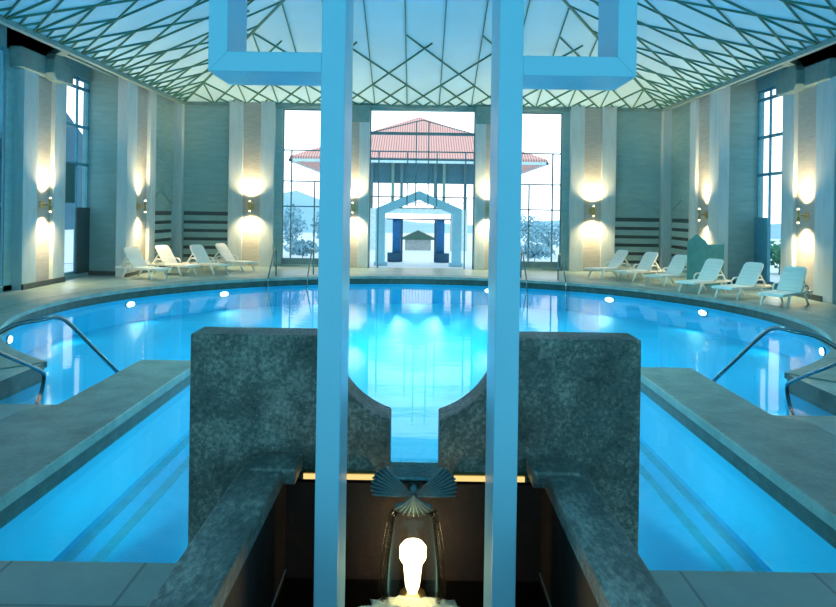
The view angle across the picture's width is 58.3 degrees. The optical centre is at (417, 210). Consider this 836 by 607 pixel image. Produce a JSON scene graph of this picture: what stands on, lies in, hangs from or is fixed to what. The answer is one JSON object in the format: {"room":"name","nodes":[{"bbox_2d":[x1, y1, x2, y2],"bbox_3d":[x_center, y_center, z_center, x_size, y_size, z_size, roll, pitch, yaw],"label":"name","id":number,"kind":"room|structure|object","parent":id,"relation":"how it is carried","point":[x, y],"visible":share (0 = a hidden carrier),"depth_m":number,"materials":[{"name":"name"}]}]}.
{"room":"indoor swimming pool","nodes":[
{"label":"indoor swimming pool","id":0,"kind":"room"},
{"bbox_2d":[0,24,173,291],"bbox_3d":[-10.978,-1.563,16.100,1.700,7.600,31.000,1,0,0],"label":"wall","id":1,"kind":"structure","parent":0,"point":[103,95],"depth_m":26.20,"materials":[{"name":"paint"}]},
{"bbox_2d":[0,46,5,286],"bbox_3d":[-11.543,-1.201,18.975,0.180,6.660,3.590,1,0,0],"label":"window","id":2,"kind":"structure","parent":1,"relation":"in","point":[2,49],"depth_m":20.65,"materials":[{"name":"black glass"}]},
{"bbox_2d":[12,69,66,289],"bbox_3d":[-11.348,-0.918,22.475,0.380,6.300,2.550,1,0,0],"label":"pilaster","id":3,"kind":"object","parent":1,"relation":"attached to","point":[40,104],"visible":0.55,"depth_m":22.25,"materials":[{"name":"paint"}]},
{"bbox_2d":[9,46,72,85],"bbox_3d":[-11.162,-4.316,22.475,0.750,0.800,3.150,1,0,0],"label":"column capital","id":4,"kind":"object","parent":3,"relation":"on","point":[56,68],"visible":0.91,"depth_m":22.11,"materials":[{"name":"white paint"}]},
{"bbox_2d":[39,197,51,212],"bbox_3d":[-11.145,-0.185,22.500,0.328,0.460,0.260,1,0,0],"label":"wall sconce","id":5,"kind":"object","parent":3,"relation":"attached to","point":[42,204],"visible":1,"depth_m":22.48,"materials":[{"name":"gold metal"}]},
{"bbox_2d":[64,75,89,275],"bbox_3d":[-11.504,-1.195,25.038,0.140,6.650,2.325,1,0,0],"label":"window","id":6,"kind":"structure","parent":1,"relation":"in","point":[81,215],"depth_m":25.35,"materials":[{"name":"black metal"}]},
{"bbox_2d":[48,48,117,77],"bbox_3d":[-10.726,-4.729,23.675,1.375,0.260,5.147,1,0,-9],"label":"beam","id":7,"kind":"structure","parent":1,"relation":"attached to","point":[55,51],"depth_m":23.29,"materials":[{"name":"white paint"}]},
{"bbox_2d":[21,270,150,289],"bbox_3d":[-10.708,2.162,24.825,1.550,0.160,7.250,1,0,0],"label":"baseboard","id":8,"kind":"structure","parent":1,"relation":"attached to","point":[60,279],"depth_m":23.27,"materials":[{"name":"grey stone"}]},
{"bbox_2d":[115,77,156,276],"bbox_3d":[-10.108,-1.250,27.000,0.350,7.000,2.800,1,0,0],"label":"pilaster","id":9,"kind":"object","parent":1,"relation":"attached to","point":[137,105],"visible":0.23,"depth_m":26.36,"materials":[{"name":"paint"}]},
{"bbox_2d":[136,200,146,212],"bbox_3d":[-9.885,-0.166,26.860,0.328,0.460,0.260,1,0,0],"label":"wall sconce","id":10,"kind":"object","parent":9,"relation":"attached to","point":[138,206],"visible":1,"depth_m":26.83,"materials":[{"name":"gold metal"}]},
{"bbox_2d":[154,211,171,266],"bbox_3d":[-10.121,1.125,29.650,0.086,2.250,2.200,1,0,0],"label":"air vent","id":11,"kind":"object","parent":1,"relation":"in","point":[163,225],"visible":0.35,"depth_m":29.68,"materials":[{"name":"metal"}]},
{"bbox_2d":[155,189,226,203],"bbox_3d":[-9.609,-0.572,30.380,1.476,0.553,3.488,1,0,38],"label":"trim","id":12,"kind":"structure","parent":1,"relation":"attached to","point":[161,190],"depth_m":31.25,"materials":[{"name":"paint"}]},
{"bbox_2d":[25,303,805,571],"bbox_3d":[-0.050,3.350,16.180,17.898,0.001,22.240,1,0,0],"label":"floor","id":13,"kind":"structure","parent":0,"point":[415,360],"depth_m":16.13,"materials":[{"name":"liquid"}]},
{"bbox_2d":[60,435,188,561],"bbox_3d":[-3.319,3.298,9.300,0.120,0.006,8.400,1,0,0],"label":"lane line","id":14,"kind":"object","parent":13,"relation":"on","point":[100,526],"visible":0.44,"depth_m":8.36,"materials":[{"name":"tile"}]},
{"bbox_2d":[90,456,188,561],"bbox_3d":[-3.029,3.303,9.300,0.120,0.006,8.400,1,0,0],"label":"lane line","id":15,"kind":"object","parent":13,"relation":"on","point":[131,523],"visible":0.44,"depth_m":8.13,"materials":[{"name":"tile"}]},
{"bbox_2d":[188,327,640,551],"bbox_3d":[-0.031,2.100,5.220,3.046,2.500,0.400,1,0,0],"label":"wall","id":16,"kind":"structure","parent":13,"relation":"on","point":[253,390],"depth_m":5.06,"materials":[{"name":"stone"}]},
{"bbox_2d":[303,470,374,479],"bbox_3d":[-0.526,1.763,5.009,0.480,0.042,0.062,1,0,0],"label":"lamp","id":17,"kind":"object","parent":16,"relation":"attached to","point":[307,474],"visible":0.43,"depth_m":4.98,"materials":[{"name":"yellow glass"}]},
{"bbox_2d":[370,466,457,516],"bbox_3d":[-0.026,1.789,4.856,0.549,0.354,0.307,1,0,0],"label":"spout","id":18,"kind":"object","parent":16,"relation":"attached to","point":[385,482],"visible":1,"depth_m":4.73,"materials":[{"name":"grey metal"}]},
{"bbox_2d":[453,472,524,481],"bbox_3d":[0.474,1.778,5.009,0.480,0.042,0.062,1,0,0],"label":"lamp","id":19,"kind":"object","parent":16,"relation":"attached to","point":[460,476],"visible":0.46,"depth_m":4.98,"materials":[{"name":"yellow glass"}]},
{"bbox_2d":[639,463,734,570],"bbox_3d":[2.930,3.391,9.300,0.120,0.006,8.400,1,0,0],"label":"lane line","id":20,"kind":"object","parent":13,"relation":"on","point":[691,527],"visible":0.44,"depth_m":8.13,"materials":[{"name":"tile"}]},
{"bbox_2d":[640,441,766,571],"bbox_3d":[3.220,3.395,9.300,0.120,0.006,8.400,1,0,0],"label":"lane line","id":21,"kind":"object","parent":13,"relation":"on","point":[729,539],"visible":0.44,"depth_m":8.36,"materials":[{"name":"tile"}]},
{"bbox_2d":[0,0,835,109],"bbox_3d":[0.249,-6.718,18.350,20.076,4.759,25.966,1,0,0],"label":"ceiling","id":22,"kind":"structure","parent":0,"point":[406,52],"depth_m":25.03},
{"bbox_2d":[0,265,835,606],"bbox_3d":[0.114,2.402,16.100,25.500,0.001,31.000,1,0,0],"label":"floor","id":23,"kind":"structure","parent":0,"point":[22,583],"depth_m":4.97,"materials":[{"name":"tile"}]},
{"bbox_2d":[0,351,45,403],"bbox_3d":[-5.400,2.205,9.439,0.168,1.767,2.832,1,0,-2],"label":"pool handrail","id":24,"kind":"object","parent":23,"relation":"on","point":[2,354],"visible":0.77,"depth_m":10.50,"materials":[{"name":"metal"}]},
{"bbox_2d":[0,315,118,372],"bbox_3d":[-4.682,2.098,10.197,0.788,1.604,3.382,1,0,17],"label":"pool handrail","id":25,"kind":"object","parent":23,"relation":"on","point":[72,326],"visible":0.79,"depth_m":9.62,"materials":[{"name":"metal"}]},
{"bbox_2d":[115,247,171,279],"bbox_3d":[-9.253,1.759,25.287,1.965,1.044,0.811,1,0,28],"label":"sun lounger","id":26,"kind":"object","parent":23,"relation":"on","point":[135,258],"visible":1,"depth_m":25.30,"materials":[{"name":"white plastic"}]},
{"bbox_2d":[148,245,199,275],"bbox_3d":[-8.753,1.766,26.886,1.965,1.044,0.811,1,0,30],"label":"sun lounger","id":27,"kind":"object","parent":23,"relation":"on","point":[164,252],"visible":0.99,"depth_m":26.93,"materials":[{"name":"white plastic"}]},
{"bbox_2d":[172,102,184,262],"bbox_3d":[-9.966,-1.348,31.160,0.370,7.200,0.320,1,0,0],"label":"pilaster","id":28,"kind":"object","parent":23,"relation":"on","point":[179,109],"visible":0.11,"depth_m":31.00,"materials":[{"name":"paint"}]},
{"bbox_2d":[182,244,231,274],"bbox_3d":[-7.754,1.781,27.585,1.965,1.044,0.811,1,0,34],"label":"sun lounger","id":29,"kind":"object","parent":23,"relation":"on","point":[198,251],"visible":0.99,"depth_m":27.66,"materials":[{"name":"white plastic"}]},
{"bbox_2d":[210,243,258,271],"bbox_3d":[-7.152,1.790,28.988,1.965,1.044,0.811,1,0,25],"label":"sun lounger","id":30,"kind":"object","parent":23,"relation":"on","point":[226,256],"visible":0.94,"depth_m":28.98,"materials":[{"name":"white plastic"}]},
{"bbox_2d":[266,248,313,305],"bbox_3d":[-4.484,2.294,26.567,1.292,1.881,2.296,1,0,0],"label":"pool ladder","id":31,"kind":"object","parent":23,"relation":"on","point":[312,250],"visible":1,"depth_m":26.32,"materials":[{"name":"metal"}]},
{"bbox_2d":[350,122,369,267],"bbox_3d":[-2.691,-0.665,31.230,1.300,6.050,0.340,1,0,0],"label":"pilaster","id":32,"kind":"object","parent":23,"relation":"on","point":[360,153],"visible":0.53,"depth_m":31.06,"materials":[{"name":"paint"}]},
{"bbox_2d":[351,202,355,212],"bbox_3d":[-2.698,-0.140,31.016,0.260,0.460,0.328,1,0,0],"label":"wall sconce","id":33,"kind":"object","parent":32,"relation":"attached to","point":[353,207],"visible":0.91,"depth_m":30.90,"materials":[{"name":"gold metal"}]},
{"bbox_2d":[352,104,369,121],"bbox_3d":[-2.640,-4.054,31.230,1.300,0.730,0.260,1,0,0],"label":"lintel","id":34,"kind":"object","parent":32,"relation":"on","point":[360,113],"visible":0.56,"depth_m":31.10,"materials":[{"name":"paint"}]},
{"bbox_2d":[223,479,598,606],"bbox_3d":[-0.036,2.402,3.630,1.770,1.235,2.860,1,0,0],"label":"wall","id":35,"kind":"structure","parent":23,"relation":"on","point":[285,540],"depth_m":5.00,"materials":[{"name":"brown wood"}]},
{"bbox_2d":[147,453,302,606],"bbox_3d":[-0.964,2.306,3.428,0.360,1.360,3.255,1,0,0],"label":"ledge","id":36,"kind":"object","parent":35,"relation":"attached to","point":[205,574],"visible":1,"depth_m":3.81,"materials":[{"name":"stone"}]},
{"bbox_2d":[208,0,353,606],"bbox_3d":[-0.810,0.463,4.435,0.769,4.950,0.470,1,0,0],"label":"frame","id":37,"kind":"object","parent":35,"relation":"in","point":[229,59],"visible":1,"depth_m":4.20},
{"bbox_2d":[275,578,547,606],"bbox_3d":[-0.036,2.460,3.650,1.700,0.001,2.700,1,0,0],"label":"floor","id":38,"kind":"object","parent":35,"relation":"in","point":[295,592],"visible":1,"depth_m":4.84,"materials":[{"name":"black"}]},
{"bbox_2d":[359,595,458,606],"bbox_3d":[-0.038,2.426,4.500,0.805,0.071,0.585,1,0,0],"label":"foam","id":39,"kind":"object","parent":38,"relation":"on","point":[399,601],"visible":0.95,"depth_m":4.65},
{"bbox_2d":[379,508,445,603],"bbox_3d":[-0.032,2.162,4.639,0.424,0.577,0.202,1,0,0],"label":"waterfall","id":40,"kind":"object","parent":39,"relation":"on","point":[438,552],"visible":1,"depth_m":4.67,"materials":[{"name":"liquid"}]},
{"bbox_2d":[399,538,425,597],"bbox_3d":[-0.034,2.305,4.780,0.200,0.390,0.200,1,0,0],"label":"lamp","id":41,"kind":"object","parent":38,"relation":"on","point":[412,550],"visible":0.91,"depth_m":4.73,"materials":[{"name":"white glass"}]},
{"bbox_2d":[483,0,636,606],"bbox_3d":[0.820,0.487,4.435,0.769,4.950,0.470,1,0,0],"label":"frame","id":42,"kind":"object","parent":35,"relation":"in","point":[512,72],"visible":1,"depth_m":4.20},
{"bbox_2d":[526,457,671,606],"bbox_3d":[0.896,2.333,3.428,0.360,1.360,3.255,1,0,0],"label":"ledge","id":43,"kind":"object","parent":35,"relation":"attached to","point":[616,575],"visible":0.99,"depth_m":3.86,"materials":[{"name":"stone"}]},
{"bbox_2d":[473,124,490,269],"bbox_3d":[3.009,-0.581,31.230,1.300,6.050,0.340,1,0,0],"label":"pilaster","id":44,"kind":"object","parent":23,"relation":"on","point":[482,131],"visible":0.52,"depth_m":31.06,"materials":[{"name":"paint"}]},
{"bbox_2d":[476,106,490,123],"bbox_3d":[3.059,-3.970,31.230,1.300,0.730,0.260,1,0,0],"label":"lintel","id":45,"kind":"object","parent":44,"relation":"on","point":[483,113],"visible":0.45,"depth_m":31.10,"materials":[{"name":"paint"}]},
{"bbox_2d":[520,252,566,310],"bbox_3d":[4.415,2.426,26.567,1.292,1.881,2.296,1,0,0],"label":"pool ladder","id":46,"kind":"object","parent":23,"relation":"on","point":[522,254],"visible":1,"depth_m":26.36,"materials":[{"name":"metal"}]},
{"bbox_2d":[584,250,635,278],"bbox_3d":[7.247,2.003,28.287,1.965,1.044,0.811,1,0,-28],"label":"sun lounger","id":47,"kind":"object","parent":23,"relation":"on","point":[616,263],"visible":0.96,"depth_m":28.30,"materials":[{"name":"white plastic"}]},
{"bbox_2d":[614,252,664,281],"bbox_3d":[8.048,2.015,27.185,1.965,1.044,0.811,1,0,-32],"label":"sun lounger","id":48,"kind":"object","parent":23,"relation":"on","point":[647,262],"visible":0.98,"depth_m":27.23,"materials":[{"name":"white plastic"}]},
{"bbox_2d":[643,254,686,286],"bbox_3d":[8.598,2.023,25.585,1.965,1.044,0.811,1,0,-34],"label":"sun lounger","id":49,"kind":"object","parent":23,"relation":"on","point":[678,263],"visible":0.91,"depth_m":25.65,"materials":[{"name":"white plastic"}]},
{"bbox_2d":[659,109,671,272],"bbox_3d":[10.302,-1.048,31.160,0.370,7.200,0.320,1,0,0],"label":"pilaster","id":50,"kind":"object","parent":23,"relation":"on","point":[666,116],"visible":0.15,"depth_m":31.00,"materials":[{"name":"paint"}]},
{"bbox_2d":[675,258,730,293],"bbox_3d":[8.899,2.028,23.384,1.965,1.044,0.811,1,0,-36],"label":"sun lounger","id":51,"kind":"object","parent":23,"relation":"on","point":[709,273],"visible":1,"depth_m":23.48,"materials":[{"name":"white plastic"}]},
{"bbox_2d":[687,234,723,286],"bbox_3d":[9.706,1.655,25.265,1.265,1.778,0.167,1,0,-2],"label":"folding screen","id":52,"kind":"object","parent":23,"relation":"on","point":[699,251],"visible":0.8,"depth_m":25.23,"materials":[{"name":"teal paint"}]},
{"bbox_2d":[711,262,770,299],"bbox_3d":[9.448,2.036,21.885,1.965,1.044,0.811,1,0,-34],"label":"sun lounger","id":53,"kind":"object","parent":23,"relation":"on","point":[748,277],"visible":0.98,"depth_m":21.96,"materials":[{"name":"white plastic"}]},
{"bbox_2d":[712,326,835,381],"bbox_3d":[4.619,2.235,10.197,0.789,1.604,3.382,1,0,-17],"label":"pool handrail","id":54,"kind":"object","parent":23,"relation":"on","point":[752,343],"visible":0.78,"depth_m":9.54,"materials":[{"name":"metal"}]},
{"bbox_2d":[758,266,812,307],"bbox_3d":[9.950,2.043,20.282,1.965,1.044,0.811,1,0,-42],"label":"sun lounger","id":55,"kind":"object","parent":23,"relation":"on","point":[791,282],"visible":1,"depth_m":20.42,"materials":[{"name":"white plastic"}]},
{"bbox_2d":[780,76,835,303],"bbox_3d":[11.670,-0.577,22.200,0.380,6.300,3.000,1,0,0],"label":"pilaster","id":56,"kind":"object","parent":23,"relation":"on","point":[809,115],"visible":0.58,"depth_m":22.11,"materials":[{"name":"paint"}]},
{"bbox_2d":[796,208,808,223],"bbox_3d":[11.445,0.149,22.350,0.328,0.460,0.260,1,0,0],"label":"wall sconce","id":57,"kind":"object","parent":56,"relation":"attached to","point":[806,214],"visible":1,"depth_m":22.33,"materials":[{"name":"gold metal"}]},
{"bbox_2d":[785,361,835,414],"bbox_3d":[5.341,2.364,9.439,0.171,1.767,2.833,1,0,1],"label":"pool handrail","id":58,"kind":"object","parent":23,"relation":"on","point":[831,365],"visible":0.82,"depth_m":10.45,"materials":[{"name":"metal"}]},
{"bbox_2d":[0,279,835,572],"bbox_3d":[-0.043,2.875,16.180,17.898,0.950,22.240,1,0,0],"label":"wall","id":59,"kind":"structure","parent":0,"point":[41,523],"depth_m":10.36,"materials":[{"name":"tile"}]},
{"bbox_2d":[6,335,12,343],"bbox_3d":[-8.556,2.694,15.715,0.068,0.190,0.380,1,0,-17],"label":"lamp","id":60,"kind":"object","parent":59,"relation":"attached to","point":[9,338],"visible":0.96,"depth_m":15.62,"materials":[{"name":"glass"}]},
{"bbox_2d":[0,360,190,510],"bbox_3d":[-4.016,2.381,8.345,1.240,0.120,6.710,1,0,0],"label":"pool ledge","id":61,"kind":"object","parent":59,"relation":"attached to","point":[35,443],"depth_m":8.26,"materials":[{"name":"stone"}]},
{"bbox_2d":[125,301,135,307],"bbox_3d":[-8.307,2.697,21.685,0.068,0.190,0.380,1,0,22],"label":"lamp","id":62,"kind":"object","parent":59,"relation":"attached to","point":[129,304],"visible":1,"depth_m":21.63,"materials":[{"name":"glass"}]},
{"bbox_2d":[219,291,228,296],"bbox_3d":[-6.365,2.726,24.632,0.068,0.190,0.380,1,0,45],"label":"lamp","id":63,"kind":"object","parent":59,"relation":"attached to","point":[222,293],"visible":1,"depth_m":24.60,"materials":[{"name":"glass"}]},
{"bbox_2d":[0,274,835,382],"bbox_3d":[-0.036,2.425,19.439,19.398,0.090,17.223,1,0,0],"label":"pool edge","id":64,"kind":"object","parent":59,"relation":"on","point":[824,326],"depth_m":20.15,"materials":[{"name":"stone"}]},
{"bbox_2d":[604,297,614,302],"bbox_3d":[6.282,2.913,24.632,0.068,0.190,0.380,1,0,-45],"label":"lamp","id":65,"kind":"object","parent":59,"relation":"attached to","point":[607,299],"visible":1,"depth_m":24.59,"materials":[{"name":"glass"}]},
{"bbox_2d":[698,309,707,315],"bbox_3d":[8.224,2.942,21.685,0.068,0.190,0.380,1,0,-22],"label":"lamp","id":66,"kind":"object","parent":59,"relation":"attached to","point":[702,312],"visible":1,"depth_m":21.64,"materials":[{"name":"glass"}]},
{"bbox_2d":[641,367,835,529],"bbox_3d":[3.943,2.499,8.345,1.240,0.120,6.710,1,0,0],"label":"pool ledge","id":67,"kind":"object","parent":59,"relation":"attached to","point":[798,456],"depth_m":8.15,"materials":[{"name":"stone"}]},
{"bbox_2d":[819,347,825,355],"bbox_3d":[8.473,2.946,15.715,0.068,0.190,0.380,1,0,17],"label":"lamp","id":68,"kind":"object","parent":59,"relation":"attached to","point":[822,350],"visible":0.96,"depth_m":15.62,"materials":[{"name":"glass"}]},
{"bbox_2d":[182,105,660,270],"bbox_3d":[0.169,-1.298,31.500,21.400,7.400,0.400,1,0,0],"label":"wall","id":69,"kind":"structure","parent":0,"point":[206,127],"depth_m":31.30,"materials":[{"name":"paint"}]},
{"bbox_2d":[183,211,227,262],"bbox_3d":[-8.848,1.144,31.253,1.860,2.250,0.086,1,0,0],"label":"air vent","id":70,"kind":"object","parent":69,"relation":"in","point":[206,229],"visible":0.73,"depth_m":31.21,"materials":[{"name":"metal"}]},
{"bbox_2d":[227,100,275,266],"bbox_3d":[-6.923,-1.203,31.240,1.880,7.000,0.320,1,0,0],"label":"pilaster","id":71,"kind":"object","parent":69,"relation":"attached to","point":[252,125],"visible":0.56,"depth_m":31.08,"materials":[{"name":"paint"}]},
{"bbox_2d":[248,200,253,211],"bbox_3d":[-6.938,-0.203,31.036,0.260,0.460,0.328,1,0,0],"label":"wall sconce","id":72,"kind":"object","parent":71,"relation":"attached to","point":[250,205],"visible":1,"depth_m":31.16,"materials":[{"name":"gold metal"}]},
{"bbox_2d":[281,109,320,263],"bbox_3d":[-4.510,-1.017,31.500,2.360,6.500,0.160,1,0,0],"label":"window","id":73,"kind":"structure","parent":69,"relation":"in","point":[290,260],"depth_m":31.45,"materials":[{"name":"black metal"}]},
{"bbox_2d":[0,15,835,111],"bbox_3d":[0.214,-4.347,18.350,20.160,0.140,26.060,1,0,0],"label":"trim","id":74,"kind":"structure","parent":69,"relation":"attached to","point":[11,24],"depth_m":24.80,"materials":[{"name":"white paint"}]},
{"bbox_2d":[368,110,475,268],"bbox_3d":[0.163,-0.898,31.500,4.410,6.600,0.120,1,0,0],"label":"window","id":75,"kind":"structure","parent":69,"relation":"in","point":[416,133],"depth_m":31.45,"materials":[{"name":"black metal"}]},
{"bbox_2d":[521,113,562,267],"bbox_3d":[4.838,-0.878,31.500,2.360,6.500,0.160,1,0,0],"label":"window","id":76,"kind":"structure","parent":69,"relation":"in","point":[528,264],"depth_m":31.45,"materials":[{"name":"black metal"}]},
{"bbox_2d":[568,105,616,271],"bbox_3d":[7.255,-0.993,31.240,1.880,7.000,0.320,1,0,0],"label":"pilaster","id":77,"kind":"object","parent":69,"relation":"attached to","point":[593,130],"visible":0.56,"depth_m":31.08,"materials":[{"name":"paint"}]},
{"bbox_2d":[589,206,594,216],"bbox_3d":[7.241,0.007,31.036,0.260,0.460,0.328,1,0,0],"label":"wall sconce","id":78,"kind":"object","parent":77,"relation":"attached to","point":[591,210],"visible":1,"depth_m":31.16,"materials":[{"name":"gold metal"}]},
{"bbox_2d":[615,218,659,268],"bbox_3d":[9.110,1.410,31.253,1.860,2.250,0.086,1,0,0],"label":"air vent","id":79,"kind":"object","parent":69,"relation":"in","point":[638,236],"visible":0.78,"depth_m":31.21,"materials":[{"name":"metal"}]},
{"bbox_2d":[670,44,835,289],"bbox_3d":[11.319,-1.233,16.100,1.700,7.600,31.000,1,0,0],"label":"wall","id":80,"kind":"structure","parent":0,"point":[744,105],"depth_m":26.20,"materials":[{"name":"paint"}]},
{"bbox_2d":[617,197,688,210],"bbox_3d":[9.921,-0.283,30.380,1.476,0.553,3.488,1,0,-38],"label":"trim","id":81,"kind":"structure","parent":80,"relation":"attached to","point":[638,198],"depth_m":31.25,"materials":[{"name":"paint"}]},
{"bbox_2d":[670,218,688,274],"bbox_3d":[10.383,1.429,29.650,0.086,2.250,2.200,1,0,0],"label":"air vent","id":82,"kind":"object","parent":80,"relation":"in","point":[680,227],"visible":0.43,"depth_m":29.76,"materials":[{"name":"metal"}]},
{"bbox_2d":[688,86,729,284],"bbox_3d":[10.440,-0.946,27.000,0.350,7.000,2.800,1,0,0],"label":"pilaster","id":83,"kind":"object","parent":80,"relation":"attached to","point":[710,113],"visible":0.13,"depth_m":26.32,"materials":[{"name":"paint"}]},
{"bbox_2d":[698,208,707,220],"bbox_3d":[10.185,0.131,26.860,0.328,0.460,0.260,1,0,0],"label":"wall sconce","id":84,"kind":"object","parent":83,"relation":"attached to","point":[699,210],"visible":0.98,"depth_m":26.83,"materials":[{"name":"gold metal"}]},
{"bbox_2d":[730,60,801,86],"bbox_3d":[11.161,-4.405,23.675,1.375,0.260,5.147,1,0,9],"label":"beam","id":85,"kind":"structure","parent":80,"relation":"attached to","point":[794,62],"depth_m":23.27,"materials":[{"name":"white paint"}]},
{"bbox_2d":[754,85,781,285],"bbox_3d":[11.834,-0.850,25.038,0.140,6.650,2.325,1,0,0],"label":"window","id":86,"kind":"structure","parent":80,"relation":"in","point":[762,226],"depth_m":25.45,"materials":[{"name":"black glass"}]},
{"bbox_2d":[727,280,822,301],"bbox_3d":[10.940,2.482,24.825,1.550,0.160,7.250,1,0,0],"label":"baseboard","id":87,"kind":"structure","parent":80,"relation":"attached to","point":[810,296],"depth_m":21.70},
{"bbox_2d":[776,58,835,95],"bbox_3d":[11.585,-3.979,22.475,0.750,0.800,3.150,1,0,0],"label":"column capital","id":88,"kind":"object","parent":80,"relation":"attached to","point":[793,79],"visible":0.92,"depth_m":22.25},
{"label":"outside","id":89,"kind":"structure","parent":0,"visible":0},
{"bbox_2d":[65,229,780,252],"bbox_3d":[-0.063,4.250,133.000,400.000,0.700,174.000,1,0,0],"label":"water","id":90,"kind":"structure","parent":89,"point":[69,234],"depth_m":97.49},
{"bbox_2d":[403,230,433,250],"bbox_3d":[0.000,2.725,60.850,2.600,2.350,1.900,1,0,0],"label":"gatehouse","id":91,"kind":"object","parent":90,"relation":"on","point":[416,240],"visible":0.58,"depth_m":60.09,"materials":[{"name":"grey concrete"}]},
{"bbox_2d":[289,117,548,250],"bbox_3d":[0.025,-1.725,58.550,17.300,11.250,17.300,1,0,0],"label":"pavilion","id":92,"kind":"object","parent":90,"relation":"on","point":[391,171],"visible":0.34,"depth_m":51.50,"materials":[{"name":"red tile"}]},
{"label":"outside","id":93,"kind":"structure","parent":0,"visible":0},
{"bbox_2d":[64,245,778,273],"bbox_3d":[-0.039,2.660,38.850,180.000,0.480,14.300,1,0,0],"label":"ground","id":94,"kind":"structure","parent":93,"point":[411,258],"depth_m":37.51,"materials":[{"name":"white snow"}]},
{"bbox_2d":[283,204,307,255],"bbox_3d":[-6.641,0.971,38.951,1.828,2.706,1.795,1,0,0],"label":"tree","id":95,"kind":"object","parent":94,"relation":"on","point":[295,230],"visible":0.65,"depth_m":38.84,"materials":[{"name":"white plant"}]},
{"bbox_2d":[283,239,318,257],"bbox_3d":[-5.648,1.824,36.514,1.842,1.029,1.733,1,0,37],"label":"shrub","id":96,"kind":"object","parent":94,"relation":"on","point":[299,247],"visible":0.91,"depth_m":36.18,"materials":[{"name":"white plant"}]},
{"bbox_2d":[309,212,318,238],"bbox_3d":[-5.182,1.110,41.966,1.941,2.471,1.821,1,0,0],"label":"tree","id":97,"kind":"object","parent":94,"relation":"on","point":[317,213],"visible":0.21,"depth_m":41.75,"materials":[{"name":"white plant"}]},
{"bbox_2d":[374,191,462,265],"bbox_3d":[0.029,0.750,33.450,3.900,3.300,1.100,1,0,0],"label":"portal","id":98,"kind":"object","parent":94,"relation":"on","point":[456,212],"visible":0.97,"depth_m":33.20,"materials":[{"name":"paint"}]},
{"bbox_2d":[387,218,450,262],"bbox_3d":[0.020,1.380,35.375,3.000,2.040,0.350,1,0,0],"label":"doorway","id":99,"kind":"structure","parent":94,"relation":"on","point":[396,255],"depth_m":35.33,"materials":[{"name":"blue"}]},
{"bbox_2d":[392,220,400,252],"bbox_3d":[-1.013,1.185,35.360,0.382,1.600,0.072,1,0,0],"label":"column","id":100,"kind":"structure","parent":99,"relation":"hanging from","point":[396,236],"depth_m":35.33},
{"bbox_2d":[436,220,444,252],"bbox_3d":[1.057,1.216,35.360,0.382,1.600,0.072,1,0,0],"label":"column","id":101,"kind":"structure","parent":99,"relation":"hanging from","point":[440,230],"depth_m":35.33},
{"bbox_2d":[521,214,545,243],"bbox_3d":[5.900,1.324,40.037,1.876,2.371,2.109,1,0,0],"label":"tree","id":102,"kind":"object","parent":94,"relation":"on","point":[524,229],"visible":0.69,"depth_m":39.82,"materials":[{"name":"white plant"}]},
{"bbox_2d":[520,243,555,260],"bbox_3d":[5.654,2.025,36.523,2.041,0.963,1.985,1,0,24],"label":"shrub","id":103,"kind":"object","parent":94,"relation":"on","point":[539,251],"visible":0.87,"depth_m":36.16,"materials":[{"name":"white plant"}]},
{"bbox_2d":[533,220,558,254],"bbox_3d":[7.293,1.504,42.004,2.005,2.053,1.872,1,0,35],"label":"tree","id":104,"kind":"object","parent":94,"relation":"on","point":[546,240],"visible":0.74,"depth_m":41.72,"materials":[{"name":"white plant"}]},
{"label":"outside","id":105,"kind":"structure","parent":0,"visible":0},
{"bbox_2d":[64,264,72,271],"bbox_3d":[-51.184,1.918,-4.150,77.700,0.450,71.700,1,0,0],"label":"ground","id":106,"kind":"structure","parent":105,"point":[67,267],"depth_m":29.78,"materials":[{"name":"white snow"}]},
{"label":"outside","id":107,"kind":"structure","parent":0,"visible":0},
{"bbox_2d":[770,274,779,281],"bbox_3d":[51.105,3.432,-4.150,77.700,0.450,71.700,1,0,0],"label":"ground","id":108,"kind":"structure","parent":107,"point":[773,277],"depth_m":29.78,"materials":[{"name":"white snow"}]},
{"bbox_2d":[770,240,780,274],"bbox_3d":[15.160,1.929,31.470,1.826,1.495,1.942,1,0,0],"label":"shrub","id":109,"kind":"object","parent":108,"relation":"on","point":[775,250],"visible":0.33,"depth_m":31.35,"materials":[{"name":"green plant"}]},
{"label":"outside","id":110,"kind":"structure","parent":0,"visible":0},
{"bbox_2d":[283,190,558,234],"bbox_3d":[-0.010,0.650,140.000,120.000,9.500,40.000,1,0,0],"label":"hills","id":111,"kind":"structure","parent":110,"point":[298,198],"depth_m":142.51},
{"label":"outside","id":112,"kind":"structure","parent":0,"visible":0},
{"bbox_2d":[65,114,82,229],"bbox_3d":[-102.765,-16.623,130.000,94.000,41.000,40.000,1,0,0],"label":"hills","id":113,"kind":"structure","parent":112,"point":[70,131],"depth_m":139.84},
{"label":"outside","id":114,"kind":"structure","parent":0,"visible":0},
{"bbox_2d":[771,224,780,238],"bbox_3d":[93.947,4.291,130.000,72.000,5.000,40.000,1,0,0],"label":"hills","id":115,"kind":"structure","parent":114,"point":[775,228],"depth_m":136.05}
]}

